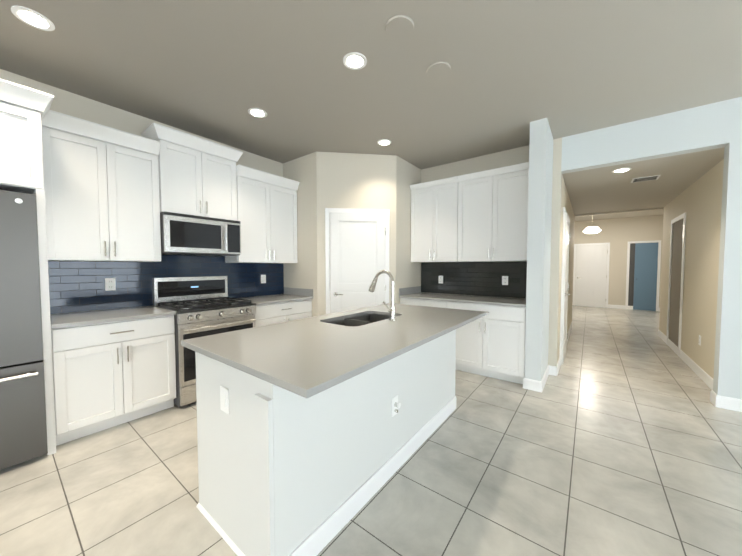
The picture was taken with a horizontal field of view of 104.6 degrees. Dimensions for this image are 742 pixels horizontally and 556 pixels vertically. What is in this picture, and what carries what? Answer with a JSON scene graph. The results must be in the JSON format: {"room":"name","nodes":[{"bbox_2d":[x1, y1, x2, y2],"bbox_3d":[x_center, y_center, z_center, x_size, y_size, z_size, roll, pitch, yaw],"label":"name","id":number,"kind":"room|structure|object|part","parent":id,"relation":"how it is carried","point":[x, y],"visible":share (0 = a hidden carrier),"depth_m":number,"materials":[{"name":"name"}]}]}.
{"room":"kitchen","nodes":[
{"label":"kitchen","id":0,"kind":"room"},
{"bbox_2d":[0,69,283,314],"bbox_3d":[-3.419,-0.168,1.757,0.300,2.840,9.798,2,3,37],"label":"wall","id":1,"kind":"structure","parent":0,"point":[76,105],"depth_m":2.69,"materials":[{"name":"beige paint"}]},
{"bbox_2d":[0,78,53,193],"bbox_3d":[-2.762,-0.919,1.764,0.696,0.640,1.054,2,3,37],"label":"upper cabinet","id":2,"kind":"object","parent":1,"relation":"attached to","point":[24,110],"visible":0.9,"depth_m":1.89,"materials":[{"name":"white wood"}]},
{"bbox_2d":[41,110,160,261],"bbox_3d":[-2.369,-0.715,2.547,0.381,1.128,0.759,2,3,37],"label":"upper cabinet","id":3,"kind":"object","parent":1,"relation":"attached to","point":[101,189],"visible":0.92,"depth_m":2.42,"materials":[{"name":"white wood"}]},
{"bbox_2d":[48,254,283,313],"bbox_3d":[-2.027,0.006,3.333,0.008,0.535,2.380,2,3,37],"label":"backsplash","id":4,"kind":"structure","parent":1,"relation":"attached to","point":[76,286],"depth_m":2.88,"materials":[{"name":"blue tile"}]},
{"bbox_2d":[105,278,115,290],"bbox_3d":[-2.477,0.059,2.728,0.008,0.118,0.074,2,3,37],"label":"electrical outlet","id":5,"kind":"object","parent":4,"relation":"attached to","point":[110,284],"visible":1,"depth_m":2.73,"materials":[{"name":"white plastic"}]},
{"bbox_2d":[261,275,265,282],"bbox_3d":[-1.501,0.014,4.006,0.008,0.118,0.074,2,3,37],"label":"electrical outlet","id":6,"kind":"object","parent":4,"relation":"attached to","point":[263,278],"visible":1,"depth_m":4.00,"materials":[{"name":"white plastic"}]},
{"bbox_2d":[141,123,242,220],"bbox_3d":[-1.907,-1.059,3.140,0.381,0.808,0.867,2,3,37],"label":"upper cabinet","id":7,"kind":"object","parent":1,"relation":"attached to","point":[197,176],"visible":0.92,"depth_m":3.00,"materials":[{"name":"white wood"}]},
{"bbox_2d":[160,211,240,255],"bbox_3d":[-1.879,-0.454,3.143,0.450,0.393,0.754,2,3,37],"label":"over-the-range microwave","id":8,"kind":"object","parent":7,"relation":"attached to","point":[184,234],"visible":0.98,"depth_m":2.98,"materials":[{"name":"grey metal"}]},
{"bbox_2d":[225,164,299,262],"bbox_3d":[-1.412,-0.767,3.801,0.381,1.133,0.867,2,3,37],"label":"upper cabinet","id":9,"kind":"object","parent":1,"relation":"attached to","point":[266,210],"visible":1,"depth_m":3.67,"materials":[{"name":"white wood"}]},
{"bbox_2d":[283,152,420,316],"bbox_3d":[-0.258,-0.272,4.415,1.498,2.840,1.471,2,3,37],"label":"wall","id":10,"kind":"structure","parent":0,"point":[347,180],"depth_m":3.91,"materials":[{"name":"beige paint"}]},
{"bbox_2d":[325,208,389,313],"bbox_3d":[-0.179,0.117,3.914,0.632,2.102,0.619,2,3,37],"label":"pantry door","id":11,"kind":"structure","parent":10,"relation":"in","point":[356,251],"depth_m":3.87,"materials":[{"name":"white wood"}]},
{"bbox_2d":[0,306,741,555],"bbox_3d":[2.506,1.291,2.326,9.100,0.120,17.800,2,3,37],"label":"floor","id":12,"kind":"structure","parent":0,"point":[620,434],"depth_m":1.79,"materials":[{"name":"tile"}]},
{"bbox_2d":[0,189,55,469],"bbox_3d":[-2.755,0.328,1.773,0.756,1.848,0.998,2,3,37],"label":"refrigerator","id":13,"kind":"object","parent":12,"relation":"on","point":[23,431],"depth_m":1.88,"materials":[{"name":"grey metal"}]},
{"bbox_3d":[-2.798,0.327,1.805,0.648,1.848,0.998,2,3,37],"label":"fridge cabinet panel","id":14,"kind":"part","parent":13,"relation":"part of","materials":[{"name":"white wood"}]},
{"bbox_2d":[51,315,175,445],"bbox_3d":[-2.261,0.781,2.523,0.654,0.883,0.759,2,3,37],"label":"base cabinet","id":15,"kind":"object","parent":12,"relation":"on","point":[107,375],"visible":0.96,"depth_m":2.29,"materials":[{"name":"white wood"}]},
{"bbox_2d":[50,306,175,328],"bbox_3d":[-2.263,0.323,2.507,0.648,0.029,0.762,2,3,37],"label":"countertop","id":16,"kind":"structure","parent":15,"relation":"on","point":[63,320],"depth_m":2.39,"materials":[{"name":"stone"}]},
{"bbox_2d":[152,276,255,406],"bbox_3d":[-1.755,0.598,3.089,0.740,1.205,0.754,2,3,37],"label":"range","id":17,"kind":"object","parent":12,"relation":"on","point":[203,306],"visible":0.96,"depth_m":2.94,"materials":[{"name":"grey metal"}]},
{"bbox_2d":[255,299,311,326],"bbox_3d":[-1.304,0.732,3.777,0.654,0.883,0.867,2,3,37],"label":"base cabinet","id":18,"kind":"object","parent":12,"relation":"on","point":[269,314],"visible":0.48,"depth_m":3.55,"materials":[{"name":"white wood"}]},
{"bbox_2d":[238,287,312,304],"bbox_3d":[-1.306,0.224,3.758,0.648,0.129,0.870,2,3,37],"label":"countertop","id":19,"kind":"structure","parent":18,"relation":"on","point":[292,294],"depth_m":3.79,"materials":[{"name":"stone"}]},
{"bbox_2d":[181,270,486,555],"bbox_3d":[-0.009,0.592,2.055,1.047,1.297,2.024,2,3,37],"label":"kitchen island","id":20,"kind":"object","parent":12,"relation":"on","point":[314,433],"visible":1,"depth_m":1.42,"materials":[{"name":"white paint"}]},
{"bbox_2d":[220,386,228,413],"bbox_3d":[-0.698,0.578,1.363,0.074,0.118,0.009,2,3,37],"label":"outlet","id":21,"kind":"object","parent":20,"relation":"attached to","point":[224,390],"depth_m":1.36,"materials":[{"name":"white plastic"}]},
{"bbox_2d":[181,303,486,397],"bbox_3d":[-0.001,0.331,2.038,1.027,0.029,2.024,2,3,37],"label":"island countertop","id":22,"kind":"structure","parent":20,"relation":"on","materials":[{"name":"stone"}]},
{"bbox_2d":[327,314,395,325],"bbox_3d":[-0.057,0.437,2.255,0.394,0.200,0.674,2,3,37],"label":"sink","id":23,"kind":"object","parent":22,"relation":"in","point":[354,319],"depth_m":2.38,"materials":[{"name":"black metal"}]},
{"bbox_2d":[368,270,395,320],"bbox_3d":[0.063,0.125,2.171,0.261,0.372,0.135,2,3,37],"label":"faucet","id":24,"kind":"object","parent":22,"relation":"on","point":[372,287],"depth_m":2.12,"materials":[{"name":"silver metal"}]},
{"bbox_2d":[391,395,400,416],"bbox_3d":[0.166,0.820,1.829,0.037,0.118,0.074,2,3,37],"label":"outlet","id":25,"kind":"object","parent":20,"relation":"attached to","point":[395,405],"depth_m":1.83,"materials":[{"name":"white plastic"}]},
{"bbox_2d":[400,298,447,307],"bbox_3d":[0.865,0.719,4.110,0.697,0.883,0.654,2,3,37],"label":"base cabinet","id":26,"kind":"object","parent":12,"relation":"on","point":[429,303],"visible":0.04,"depth_m":3.84,"materials":[{"name":"white wood"}]},
{"bbox_2d":[447,301,525,383],"bbox_3d":[1.498,0.738,3.626,0.892,0.883,0.654,2,3,37],"label":"base cabinet","id":27,"kind":"object","parent":12,"relation":"on","point":[491,343],"visible":0.69,"depth_m":3.33,"materials":[{"name":"white wood"}]},
{"bbox_2d":[399,286,525,306],"bbox_3d":[1.222,0.221,3.821,1.595,0.129,0.648,2,3,37],"label":"countertop","id":28,"kind":"structure","parent":27,"relation":"on","point":[413,292],"depth_m":3.73,"materials":[{"name":"stone"}]},
{"bbox_2d":[0,0,741,169],"bbox_3d":[0.079,-1.542,-0.968,9.100,0.120,9.798,2,3,37],"label":"ceiling","id":29,"kind":"structure","parent":0,"point":[215,70],"depth_m":2.17,"materials":[{"name":"paint"}]},
{"bbox_2d":[11,6,54,30],"bbox_3d":[-2.065,-1.584,1.758,0.176,0.008,0.176,2,3,37],"label":"recessed light","id":30,"kind":"object","parent":29,"relation":"in","point":[32,18],"visible":1,"depth_m":1.75,"materials":[{"name":"white"}]},
{"bbox_2d":[248,108,266,117],"bbox_3d":[-1.118,-1.626,2.832,0.176,0.008,0.176,2,3,37],"label":"recessed light","id":31,"kind":"object","parent":29,"relation":"in","point":[257,112],"visible":1,"depth_m":2.82,"materials":[{"name":"white"}]},
{"bbox_2d":[343,52,366,69],"bbox_3d":[-0.118,-1.598,2.120,0.176,0.008,0.176,2,3,37],"label":"recessed light","id":32,"kind":"object","parent":29,"relation":"in","point":[354,60],"visible":1,"depth_m":2.11,"materials":[{"name":"white"}]},
{"bbox_2d":[377,139,391,145],"bbox_3d":[0.164,-1.653,3.503,0.176,0.008,0.176,2,3,37],"label":"recessed light","id":33,"kind":"object","parent":29,"relation":"in","point":[383,142],"visible":1,"depth_m":3.49,"materials":[{"name":"white"}]},
{"bbox_2d":[385,15,413,39],"bbox_3d":[0.181,-1.586,1.823,0.184,0.010,0.184,2,3,37],"label":"smoke detector","id":34,"kind":"object","parent":29,"relation":"attached to","point":[399,27],"visible":1,"depth_m":1.81,"materials":[{"name":"paint"}]},
{"bbox_2d":[426,61,450,78],"bbox_3d":[0.520,-1.601,2.216,0.184,0.010,0.184,2,3,37],"label":"smoke detector","id":35,"kind":"object","parent":29,"relation":"attached to","point":[438,70],"visible":0.94,"depth_m":2.21,"materials":[{"name":"paint"}]},
{"bbox_2d":[524,118,552,380],"bbox_3d":[1.924,-0.227,3.278,0.155,2.840,0.633,2,3,37],"label":"wall pillar","id":36,"kind":"structure","parent":0,"point":[539,242],"depth_m":3.04,"materials":[{"name":"white paint"}]},
{"bbox_2d":[557,175,574,362],"bbox_3d":[3.340,-0.098,4.969,0.120,2.450,3.502,2,3,37],"label":"wall","id":37,"kind":"structure","parent":0,"point":[565,202],"depth_m":5.00,"materials":[{"name":"beige paint"}]},
{"bbox_2d":[559,207,569,365],"bbox_3d":[2.806,0.115,4.102,0.088,2.092,0.884,2,3,37],"label":"hall door","id":38,"kind":"structure","parent":37,"relation":"in","point":[564,286],"depth_m":3.83,"materials":[{"name":"white wood"}]},
{"bbox_2d":[420,97,741,398],"bbox_3d":[3.131,-0.210,2.839,8.800,2.840,0.130,2,3,37],"label":"wall","id":39,"kind":"structure","parent":0,"point":[716,125],"depth_m":2.79,"materials":[{"name":"beige paint"}]},
{"bbox_2d":[410,176,458,261],"bbox_3d":[0.961,-0.796,4.163,0.714,1.128,0.359,2,3,37],"label":"upper cabinet","id":40,"kind":"object","parent":39,"relation":"attached to","point":[434,220],"visible":1,"depth_m":4.03,"materials":[{"name":"white wood"}]},
{"bbox_2d":[421,261,526,298],"bbox_3d":[1.422,0.009,4.063,1.581,0.472,0.008,2,3,37],"label":"backsplash","id":41,"kind":"structure","parent":39,"relation":"attached to","point":[474,278],"depth_m":4.02,"materials":[{"name":"tile"}]},
{"bbox_2d":[438,276,442,283],"bbox_3d":[1.054,0.024,4.332,0.074,0.118,0.008,2,3,37],"label":"electrical outlet","id":42,"kind":"object","parent":41,"relation":"attached to","point":[440,279],"visible":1,"depth_m":4.33,"materials":[{"name":"white plastic"}]},
{"bbox_2d":[502,276,507,284],"bbox_3d":[1.768,0.033,3.787,0.074,0.118,0.008,2,3,37],"label":"electrical outlet","id":43,"kind":"object","parent":41,"relation":"attached to","point":[504,280],"visible":1,"depth_m":3.79,"materials":[{"name":"white plastic"}]},
{"bbox_2d":[457,162,528,261],"bbox_3d":[1.595,-0.777,3.679,0.875,1.128,0.359,2,3,37],"label":"upper cabinet","id":44,"kind":"object","parent":39,"relation":"attached to","point":[492,215],"visible":0.88,"depth_m":3.55,"materials":[{"name":"white wood"}]},
{"bbox_2d":[523,302,741,411],"bbox_3d":[2.516,1.178,2.251,8.600,0.112,17.299,2,3,37],"label":"baseboard","id":45,"kind":"structure","parent":39,"relation":"attached to","point":[728,403],"depth_m":3.20,"materials":[{"name":"white wood"}]},
{"bbox_2d":[572,215,663,307],"bbox_3d":[7.729,-0.459,9.189,4.800,2.840,0.150,2,3,37],"label":"wall","id":46,"kind":"structure","parent":0,"point":[618,234],"depth_m":9.03,"materials":[{"name":"beige paint"}]},
{"bbox_2d":[572,243,609,307],"bbox_3d":[7.222,-0.094,9.438,0.934,2.092,0.088,2,3,37],"label":"door","id":47,"kind":"structure","parent":46,"relation":"in","point":[591,271],"depth_m":9.44,"materials":[{"name":"white wood"}]},
{"bbox_2d":[625,240,660,310],"bbox_3d":[8.223,-0.069,8.681,0.740,2.100,0.078,2,3,37],"label":"door","id":48,"kind":"structure","parent":46,"relation":"in","point":[643,275],"depth_m":8.68,"materials":[{"name":"blue wood"}]},
{"bbox_2d":[572,207,663,298],"bbox_3d":[5.278,-0.333,5.980,4.800,2.840,0.470,2,3,37],"label":"wall","id":49,"kind":"structure","parent":0,"point":[627,211],"depth_m":5.88,"materials":[{"name":"beige paint"}]},
{"bbox_2d":[575,210,663,221],"bbox_3d":[6.500,-1.875,7.523,4.800,0.120,4.500,2,3,37],"label":"ceiling","id":50,"kind":"structure","parent":0,"point":[625,215],"depth_m":8.51,"materials":[{"name":"paint"}]},
{"bbox_2d":[583,216,600,233],"bbox_3d":[5.912,-1.510,7.672,0.400,0.620,0.400,2,3,37],"label":"pendant light","id":51,"kind":"object","parent":50,"relation":"hanging from","point":[589,230],"visible":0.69,"depth_m":7.56,"materials":[{"name":"white glass"}]},
{"bbox_2d":[562,148,723,214],"bbox_3d":[3.937,-1.365,4.463,1.982,0.120,3.502,2,3,37],"label":"ceiling","id":52,"kind":"structure","parent":0,"point":[599,190],"depth_m":3.85,"materials":[{"name":"paint"}]},
{"bbox_2d":[612,167,631,172],"bbox_3d":[2.925,-1.256,3.353,0.176,0.008,0.176,2,3,37],"label":"recessed light","id":53,"kind":"object","parent":52,"relation":"in","point":[620,170],"visible":0.98,"depth_m":3.34,"materials":[{"name":"white"}]},
{"bbox_2d":[631,175,660,182],"bbox_3d":[3.516,-1.269,3.682,0.260,0.009,0.220,2,3,37],"label":"ceiling vent","id":54,"kind":"object","parent":52,"relation":"in","point":[647,178],"visible":1,"depth_m":3.66,"materials":[{"name":"white metal"}]},
{"bbox_2d":[659,159,723,377],"bbox_3d":[4.534,-0.063,4.059,0.120,2.450,3.502,2,3,37],"label":"wall","id":55,"kind":"structure","parent":0,"point":[699,201],"depth_m":3.58,"materials":[{"name":"beige paint"}]},
{"bbox_2d":[666,212,686,356],"bbox_3d":[4.788,0.095,4.514,0.018,2.100,0.880,2,3,37],"label":"hall door","id":56,"kind":"structure","parent":55,"relation":"in","point":[676,276],"depth_m":4.49,"materials":[{"name":"white wood"}]}
]}

